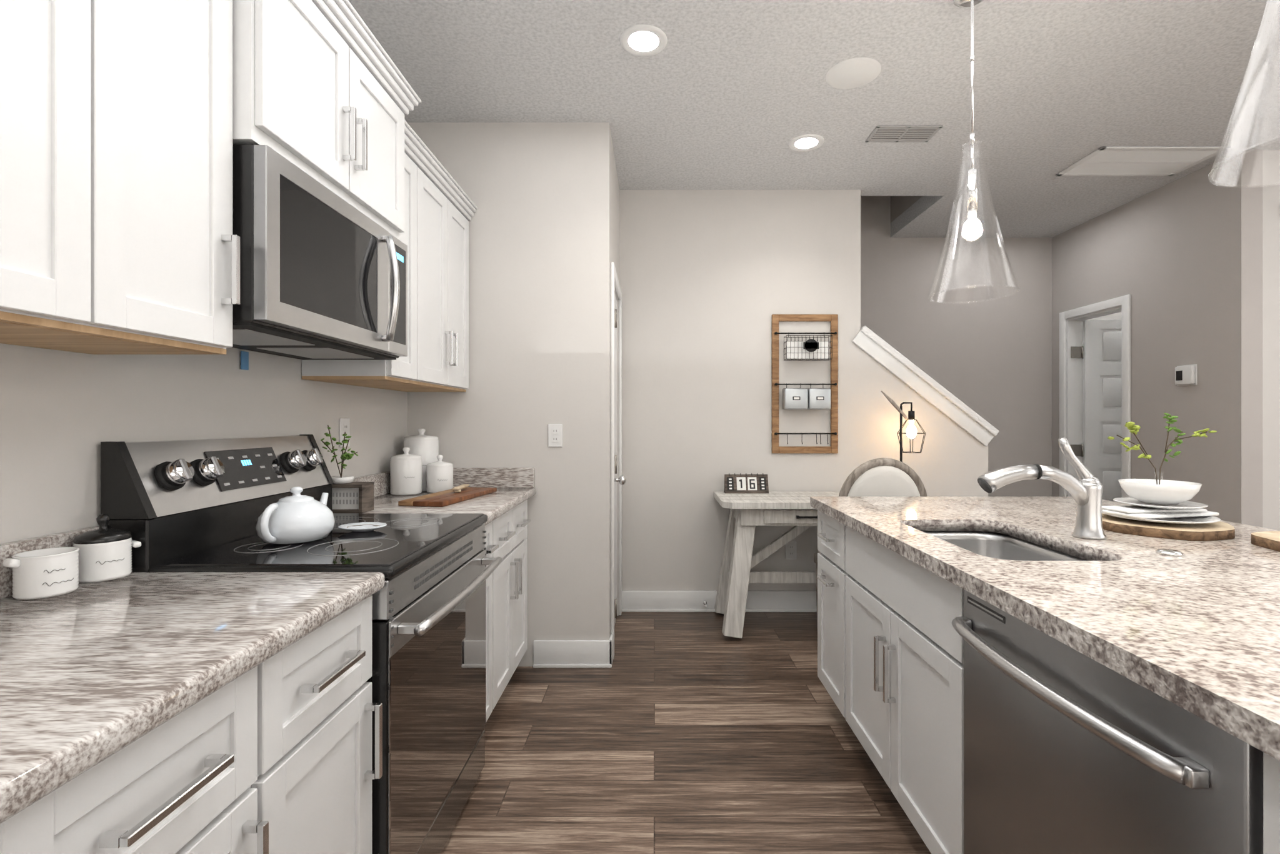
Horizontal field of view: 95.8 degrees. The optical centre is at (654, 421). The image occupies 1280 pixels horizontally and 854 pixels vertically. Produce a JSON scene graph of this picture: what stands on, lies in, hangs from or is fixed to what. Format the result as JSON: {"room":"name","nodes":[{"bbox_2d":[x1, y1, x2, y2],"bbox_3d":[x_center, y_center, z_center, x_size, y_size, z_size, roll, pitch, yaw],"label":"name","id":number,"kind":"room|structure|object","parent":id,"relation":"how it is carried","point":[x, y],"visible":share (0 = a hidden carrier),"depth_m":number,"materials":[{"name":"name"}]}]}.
{"room":"kitchen","nodes":[
{"label":"kitchen","id":0,"kind":"room"},
{"bbox_2d":[0,118,407,543],"bbox_3d":[-1.320,-0.138,-0.125,0.120,2.775,6.390,0,0,0],"label":"wall","id":1,"kind":"structure","parent":0,"point":[64,415],"depth_m":1.40,"materials":[{"name":"white paint"}]},
{"bbox_2d":[0,0,142,339],"bbox_3d":[-1.099,-0.613,0.646,0.317,0.901,0.770,0,0,0],"label":"upper cabinet","id":2,"kind":"object","parent":1,"relation":"attached to","point":[125,125],"depth_m":0.94,"materials":[{"name":"white wood"}]},
{"bbox_2d":[0,0,239,354],"bbox_3d":[-1.099,-0.613,1.103,0.317,0.901,0.388,0,0,0],"label":"upper cabinet","id":3,"kind":"object","parent":1,"relation":"attached to","point":[191,252],"depth_m":1.18,"materials":[{"name":"white wood"}]},
{"bbox_2d":[237,0,412,249],"bbox_3d":[-1.071,-0.886,1.679,0.372,0.504,0.762,0,0,0],"label":"upper cabinet","id":4,"kind":"object","parent":1,"relation":"attached to","point":[312,89],"depth_m":1.58,"materials":[{"name":"white wood"}]},
{"bbox_2d":[231,143,407,369],"bbox_3d":[-1.034,-0.393,1.678,0.443,0.470,0.752,0,0,0],"label":"microwave","id":5,"kind":"object","parent":4,"relation":"attached to","point":[323,272],"visible":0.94,"depth_m":1.50,"materials":[{"name":"silver metal"}]},
{"bbox_2d":[339,418,349,446],"bbox_3d":[-1.255,0.045,2.345,0.009,0.117,0.072,0,0,0],"label":"outlet","id":6,"kind":"object","parent":1,"relation":"attached to","point":[344,424],"visible":0.81,"depth_m":2.33,"materials":[{"name":"white plastic"}]},
{"bbox_2d":[301,140,429,384],"bbox_3d":[-1.099,-0.613,2.208,0.317,0.901,0.295,0,0,0],"label":"upper cabinet","id":7,"kind":"object","parent":1,"relation":"attached to","point":[414,369],"depth_m":2.27,"materials":[{"name":"white wood"}]},
{"bbox_2d":[353,160,474,391],"bbox_3d":[-1.099,-0.613,2.591,0.317,0.901,0.712,0,0,0],"label":"upper cabinet","id":8,"kind":"object","parent":1,"relation":"attached to","point":[450,215],"depth_m":2.63,"materials":[{"name":"white wood"}]},
{"bbox_2d":[407,122,614,666],"bbox_3d":[-0.745,-0.138,3.020,1.030,2.775,0.140,0,0,0],"label":"wall","id":9,"kind":"structure","parent":0,"point":[544,237],"depth_m":2.95,"materials":[{"name":"white paint"}]},
{"bbox_2d":[548,423,562,446],"bbox_3d":[-0.505,0.072,2.945,0.072,0.117,0.009,0,0,0],"label":"outlet","id":10,"kind":"object","parent":9,"relation":"attached to","point":[555,435],"visible":1,"depth_m":2.94,"materials":[{"name":"white plastic"}]},
{"bbox_2d":[533,633,613,667],"bbox_3d":[-0.416,1.183,2.943,0.399,0.135,0.030,0,0,0],"label":"baseboard","id":11,"kind":"structure","parent":9,"relation":"attached to","point":[572,653],"depth_m":2.94,"materials":[{"name":"white wood"}]},
{"bbox_2d":[615,162,619,615],"bbox_3d":[-0.290,-0.138,3.515,0.120,2.775,0.830,0,0,0],"label":"wall","id":12,"kind":"structure","parent":0,"point":[617,188],"depth_m":3.72,"materials":[{"name":"white paint"}]},
{"bbox_2d":[610,261,626,659],"bbox_3d":[-0.214,0.206,3.405,0.121,2.087,0.744,0,0,0],"label":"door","id":13,"kind":"structure","parent":12,"relation":"attached to","point":[621,479],"depth_m":3.33,"materials":[{"name":"white wood"}]},
{"bbox_2d":[441,611,931,853],"bbox_3d":[2.370,1.300,1.340,7.500,0.100,9.320,0,0,0],"label":"floor","id":14,"kind":"structure","parent":0,"point":[684,733],"depth_m":2.15,"materials":[{"name":"brown wood"}]},
{"bbox_2d":[0,768,89,853],"bbox_3d":[-0.942,0.812,0.364,0.629,0.874,0.499,0,0,0],"label":"base cabinet","id":15,"kind":"object","parent":14,"relation":"on","point":[59,822],"depth_m":0.61,"materials":[{"name":"white wood"}]},
{"bbox_2d":[90,639,299,853],"bbox_3d":[-0.942,0.812,0.736,0.629,0.874,0.499,0,0,0],"label":"base cabinet","id":16,"kind":"object","parent":14,"relation":"on","point":[272,754],"depth_m":0.83,"materials":[{"name":"white wood"}]},
{"bbox_2d":[0,467,536,823],"bbox_3d":[-0.929,0.305,1.089,0.658,0.140,3.718,0,0,0],"label":"countertop","id":17,"kind":"structure","parent":16,"relation":"on","point":[92,674],"depth_m":0.89,"materials":[{"name":"stone"}]},
{"bbox_2d":[2,546,79,599],"bbox_3d":[-1.183,0.294,1.119,0.092,0.080,0.104,0,0,0],"label":"ceramic pot","id":18,"kind":"object","parent":17,"relation":"on","point":[43,573],"visible":1,"depth_m":1.10,"materials":[{"name":"white ceramic"}]},
{"bbox_2d":[73,513,141,582],"bbox_3d":[-1.182,0.266,1.240,0.094,0.136,0.118,0,0,0],"label":"ceramic pot","id":19,"kind":"object","parent":17,"relation":"on","point":[105,552],"visible":0.83,"depth_m":1.21,"materials":[{"name":"white ceramic"}]},
{"bbox_2d":[320,425,373,513],"bbox_3d":[-1.150,0.174,2.145,0.176,0.320,0.090,0,0,0],"label":"potted plant","id":20,"kind":"object","parent":17,"relation":"on","point":[349,495],"visible":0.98,"depth_m":2.12,"materials":[{"name":"green plant"}]},
{"bbox_2d":[390,446,421,494],"bbox_3d":[-1.150,0.226,2.680,0.136,0.216,0.136,0,0,0],"label":"sugar canister","id":21,"kind":"object","parent":17,"relation":"on","point":[405,472],"visible":1,"depth_m":2.62,"materials":[{"name":"white ceramic"}]},
{"bbox_2d":[403,428,438,491],"bbox_3d":[-1.142,0.184,2.835,0.160,0.301,0.160,0,0,0],"label":"flour canister","id":22,"kind":"object","parent":17,"relation":"on","point":[425,447],"visible":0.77,"depth_m":2.77,"materials":[{"name":"white ceramic"}]},
{"bbox_2d":[426,454,453,493],"bbox_3d":[-1.020,0.246,2.750,0.120,0.176,0.120,0,0,0],"label":"coffee canister","id":23,"kind":"object","parent":17,"relation":"on","point":[439,475],"visible":0.92,"depth_m":2.70,"materials":[{"name":"white ceramic"}]},
{"bbox_2d":[398,486,496,506],"bbox_3d":[-0.880,0.324,2.515,0.190,0.020,0.500,0,0,9],"label":"cutting board","id":24,"kind":"object","parent":17,"relation":"on","point":[445,497],"visible":0.9,"depth_m":2.41,"materials":[{"name":"brown wood"}]},
{"bbox_2d":[451,483,469,492],"bbox_3d":[-0.890,0.302,2.615,0.073,0.020,0.160,0,0,0],"label":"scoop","id":25,"kind":"object","parent":24,"relation":"on","point":[457,489],"visible":1,"depth_m":2.56,"materials":[{"name":"brown wood"}]},
{"bbox_2d":[100,434,501,853],"bbox_3d":[-0.884,0.647,1.679,0.728,1.203,0.752,0,0,0],"label":"range","id":26,"kind":"object","parent":14,"relation":"on","point":[189,505],"visible":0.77,"depth_m":1.50,"materials":[{"name":"black metal"}]},
{"bbox_2d":[255,486,334,543],"bbox_3d":[-0.975,0.251,1.577,0.184,0.146,0.265,0,0,0],"label":"teapot","id":27,"kind":"object","parent":26,"relation":"on","point":[296,517],"visible":1,"depth_m":1.51,"materials":[{"name":"white ceramic"}]},
{"bbox_2d":[338,521,386,531],"bbox_3d":[-0.865,0.316,1.715,0.136,0.016,0.109,0,0,0],"label":"spoon rest","id":28,"kind":"object","parent":26,"relation":"on","point":[362,527],"visible":1,"depth_m":1.73,"materials":[{"name":"white ceramic"}]},
{"bbox_2d":[300,595,382,853],"bbox_3d":[-0.942,0.812,1.077,0.629,0.874,0.439,0,0,0],"label":"base cabinet","id":29,"kind":"object","parent":14,"relation":"on","point":[337,774],"depth_m":1.16,"materials":[{"name":"white wood"}]},
{"bbox_2d":[483,515,502,722],"bbox_3d":[-0.942,0.812,2.188,0.629,0.874,0.253,0,0,0],"label":"base cabinet","id":30,"kind":"object","parent":14,"relation":"on","point":[494,534],"depth_m":2.26,"materials":[{"name":"white wood"}]},
{"bbox_2d":[502,499,530,692],"bbox_3d":[-0.942,0.812,2.574,0.629,0.874,0.746,0,0,0],"label":"base cabinet","id":31,"kind":"object","parent":14,"relation":"on","point":[515,521],"depth_m":2.58,"materials":[{"name":"white wood"}]},
{"bbox_2d":[713,491,839,638],"bbox_3d":[1.025,0.850,3.533,1.270,0.781,0.525,0,0,0],"label":"desk","id":32,"kind":"object","parent":14,"relation":"on","point":[749,512],"visible":0.54,"depth_m":3.34,"materials":[{"name":"white wood"}]},
{"bbox_2d":[724,473,768,493],"bbox_3d":[0.591,0.396,3.715,0.278,0.126,0.060,0,0,0],"label":"desk calendar","id":33,"kind":"object","parent":32,"relation":"on","point":[745,483],"visible":1,"depth_m":3.70,"materials":[{"name":"brown wood"}]},
{"bbox_2d":[880,390,925,461],"bbox_3d":[1.559,0.133,3.620,0.282,0.652,0.157,0,0,0],"label":"desk lamp","id":34,"kind":"object","parent":32,"relation":"on","point":[911,432],"visible":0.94,"depth_m":3.61,"materials":[{"name":"black metal"}]},
{"bbox_2d":[813,457,926,629],"bbox_3d":[1.190,0.719,3.228,0.472,1.061,0.525,0,0,0],"label":"chair","id":35,"kind":"object","parent":14,"relation":"on","point":[884,477],"visible":0.12,"depth_m":2.97,"materials":[{"name":"white fabric"}]},
{"bbox_2d":[816,510,963,767],"bbox_3d":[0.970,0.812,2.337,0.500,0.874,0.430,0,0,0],"label":"base cabinet","id":36,"kind":"object","parent":14,"relation":"on","point":[890,657],"depth_m":1.76,"materials":[{"name":"white wood"}]},
{"bbox_2d":[810,496,1279,760],"bbox_3d":[1.305,0.355,0.787,1.230,0.040,3.574,0,0,0],"label":"countertop","id":37,"kind":"structure","parent":36,"relation":"on","point":[1195,629],"depth_m":1.15,"materials":[{"name":"stone"}]},
{"bbox_2d":[921,530,1086,560],"bbox_3d":[0.990,0.513,1.682,0.406,0.275,0.640,0,0,0],"label":"sink","id":38,"kind":"object","parent":37,"relation":"in","point":[997,545],"visible":0.02,"depth_m":1.94,"materials":[{"name":"silver metal"}]},
{"bbox_2d":[977,436,1106,539],"bbox_3d":[1.118,0.190,1.672,0.358,0.288,0.080,0,0,0],"label":"faucet","id":39,"kind":"object","parent":37,"relation":"on","point":[1085,490],"visible":1,"depth_m":1.65,"materials":[{"name":"silver metal"}]},
{"bbox_2d":[1101,513,1234,540],"bbox_3d":[1.567,0.321,1.798,0.360,0.026,0.366,0,0,0],"label":"wooden serving board","id":40,"kind":"object","parent":37,"relation":"on","point":[1217,530],"visible":0.65,"depth_m":1.68,"materials":[{"name":"brown wood"}]},
{"bbox_2d":[1101,478,1221,523],"bbox_3d":[1.565,0.248,1.800,0.317,0.119,0.292,0,0,0],"label":"dishes","id":41,"kind":"object","parent":40,"relation":"on","point":[1167,502],"visible":0.98,"depth_m":1.75,"materials":[{"name":"white ceramic"}]},
{"bbox_2d":[1107,412,1216,484],"bbox_3d":[1.580,0.110,1.800,0.313,0.274,0.068,0,0,0],"label":"plant","id":42,"kind":"object","parent":41,"relation":"on","point":[1132,427],"visible":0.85,"depth_m":1.80,"materials":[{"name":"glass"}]},
{"bbox_2d":[1155,548,1183,556],"bbox_3d":[1.300,0.329,1.460,0.052,0.010,0.052,0,0,0],"label":"cap","id":43,"kind":"object","parent":37,"relation":"on","point":[1169,552],"visible":1,"depth_m":1.45,"materials":[{"name":"silver metal"}]},
{"bbox_2d":[1251,531,1279,551],"bbox_3d":[1.739,0.321,1.489,0.271,0.026,0.270,0,0,0],"label":"wood slice","id":44,"kind":"object","parent":37,"relation":"on","point":[1270,540],"visible":1,"depth_m":1.54,"materials":[{"name":"brown wood"}]},
{"bbox_2d":[951,589,1263,853],"bbox_3d":[0.924,0.814,1.017,0.552,0.863,0.640,0,0,0],"label":"dishwasher","id":45,"kind":"object","parent":14,"relation":"on","point":[1067,749],"visible":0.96,"depth_m":0.96,"materials":[{"name":"silver metal"}]},
{"bbox_2d":[1263,751,1279,853],"bbox_3d":[0.970,0.812,0.432,0.500,0.874,0.522,0,0,0],"label":"base cabinet","id":46,"kind":"object","parent":14,"relation":"on","point":[1271,765],"depth_m":0.67,"materials":[{"name":"white wood"}]},
{"bbox_2d":[619,190,988,590],"bbox_3d":[0.925,-0.138,3.870,2.550,2.775,0.120,0,0,0],"label":"wall","id":47,"kind":"structure","parent":0,"point":[712,282],"depth_m":3.81,"materials":[{"name":"white paint"}]},
{"bbox_2d":[703,600,707,607],"bbox_3d":[0.333,1.190,3.758,0.022,0.022,0.075,0,0,0],"label":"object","id":48,"kind":"structure","parent":47,"relation":"attached to","point":[705,602],"depth_m":3.76,"materials":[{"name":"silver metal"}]},
{"bbox_2d":[621,590,816,611],"bbox_3d":[1.534,1.183,3.794,3.530,0.135,0.033,0,0,0],"label":"baseboard","id":49,"kind":"structure","parent":47,"relation":"attached to","point":[632,600],"depth_m":3.80,"materials":[{"name":"white wood"}]},
{"bbox_2d":[785,541,796,559],"bbox_3d":[0.900,0.850,3.805,0.072,0.117,0.009,0,0,0],"label":"outlet","id":50,"kind":"object","parent":47,"relation":"attached to","point":[790,550],"visible":0.94,"depth_m":3.80,"materials":[{"name":"white plastic"}]},
{"bbox_2d":[771,314,838,453],"bbox_3d":[0.988,-0.246,3.752,0.432,0.912,0.113,0,0,0],"label":"wall organizer","id":51,"kind":"object","parent":47,"relation":"attached to","point":[810,398],"depth_m":3.79,"materials":[{"name":"brown wood"}]},
{"bbox_2d":[851,325,999,446],"bbox_3d":[1.778,-0.232,3.868,0.956,0.790,0.185,0,0,0],"label":"trim","id":52,"kind":"structure","parent":47,"relation":"attached to","point":[925,385],"depth_m":3.79,"materials":[{"name":"white wood"}]},
{"bbox_2d":[348,0,1279,237],"bbox_3d":[2.370,-1.585,1.340,7.500,0.120,9.320,0,0,0],"label":"ceiling","id":53,"kind":"structure","parent":0,"point":[727,94],"depth_m":2.63,"materials":[{"name":"white paint"}]},
{"bbox_2d":[620,24,667,56],"bbox_3d":[-0.043,-1.521,2.316,0.190,0.007,0.190,0,0,0],"label":"recessed light","id":54,"kind":"object","parent":53,"relation":"in","point":[642,40],"visible":1,"depth_m":2.31,"materials":[{"name":"white"}]},
{"bbox_2d":[788,133,824,151],"bbox_3d":[0.831,-1.521,3.163,0.190,0.007,0.190,0,0,0],"label":"recessed light","id":55,"kind":"object","parent":53,"relation":"in","point":[807,142],"visible":1,"depth_m":3.16,"materials":[{"name":"white"}]},
{"bbox_2d":[825,57,881,88],"bbox_3d":[0.872,-1.521,2.537,0.232,0.006,0.232,0,0,0],"label":"ceiling speaker","id":56,"kind":"object","parent":53,"relation":"attached to","point":[853,73],"visible":1,"depth_m":2.52,"materials":[{"name":"white plastic"}]},
{"bbox_2d":[865,125,943,142],"bbox_3d":[1.317,-1.521,3.062,0.340,0.007,0.170,0,0,0],"label":"ceiling vent","id":57,"kind":"object","parent":53,"relation":"in","point":[903,134],"visible":1,"depth_m":3.07,"materials":[{"name":"grey metal"}]},
{"bbox_2d":[927,0,1019,303],"bbox_3d":[1.130,-0.986,2.055,0.287,1.076,0.287,0,0,0],"label":"pendant light","id":58,"kind":"object","parent":53,"relation":"hanging from","point":[972,227],"visible":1,"depth_m":2.05,"materials":[{"name":"clear glass"}]},
{"bbox_2d":[1055,146,1231,176],"bbox_3d":[2.840,-1.520,3.390,0.720,0.010,0.370,0,0,0],"label":"attic hatch","id":59,"kind":"object","parent":53,"relation":"in","point":[1136,160],"visible":0.96,"depth_m":3.37,"materials":[{"name":"white paint"}]},
{"bbox_2d":[1208,0,1279,188],"bbox_3d":[1.125,-0.986,0.968,0.287,1.076,0.287,0,0,0],"label":"pendant light","id":60,"kind":"object","parent":53,"relation":"hanging from","point":[1214,168],"visible":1,"depth_m":1.03,"materials":[{"name":"clear glass"}]},
{"bbox_2d":[890,195,923,222],"bbox_3d":[1.650,-2.385,4.295,0.860,1.479,1.010,0,0,0],"label":"wall","id":61,"kind":"structure","parent":0,"point":[900,205],"depth_m":4.61,"materials":[{"name":"grey paint"}]},
{"bbox_2d":[860,195,1051,496],"bbox_3d":[1.535,-0.938,4.860,3.770,4.375,0.120,0,0,0],"label":"wall","id":62,"kind":"structure","parent":0,"point":[990,361],"depth_m":4.80,"materials":[{"name":"grey paint"}]},
{"bbox_2d":[1087,311,1121,319],"bbox_3d":[4.095,-0.138,5.410,1.590,2.775,0.020,0,0,0],"label":"wall","id":63,"kind":"structure","parent":0,"point":[1117,315],"depth_m":5.39,"materials":[{"name":"white paint"}]},
{"bbox_2d":[1051,150,1262,527],"bbox_3d":[3.360,-0.138,4.025,0.120,2.775,1.550,0,0,0],"label":"wall","id":64,"kind":"structure","parent":0,"point":[1179,260],"depth_m":3.55,"materials":[{"name":"grey paint"}]},
{"bbox_2d":[1059,294,1130,503],"bbox_3d":[3.351,0.185,4.345,0.138,2.130,0.690,0,0,0],"label":"door frame","id":65,"kind":"structure","parent":64,"relation":"attached to","point":[1070,385],"depth_m":4.61,"materials":[{"name":"white wood"}]},
{"bbox_2d":[1070,319,1121,502],"bbox_3d":[3.640,0.220,4.552,0.650,2.036,0.044,0,0,9],"label":"door leaf","id":66,"kind":"structure","parent":64,"relation":"in","point":[1099,351],"depth_m":4.55,"materials":[{"name":"white wood"}]},
{"bbox_2d":[1175,363,1197,386],"bbox_3d":[3.286,-0.285,3.580,0.026,0.128,0.136,0,0,0],"label":"thermostat","id":67,"kind":"object","parent":64,"relation":"attached to","point":[1185,375],"visible":1,"depth_m":3.56,"materials":[{"name":"white plastic"}]},
{"bbox_2d":[1262,150,1279,530],"bbox_3d":[4.770,-0.138,3.310,2.700,2.775,0.120,0,0,0],"label":"wall","id":68,"kind":"structure","parent":0,"point":[1270,357],"depth_m":3.25,"materials":[{"name":"white paint"}]}
]}

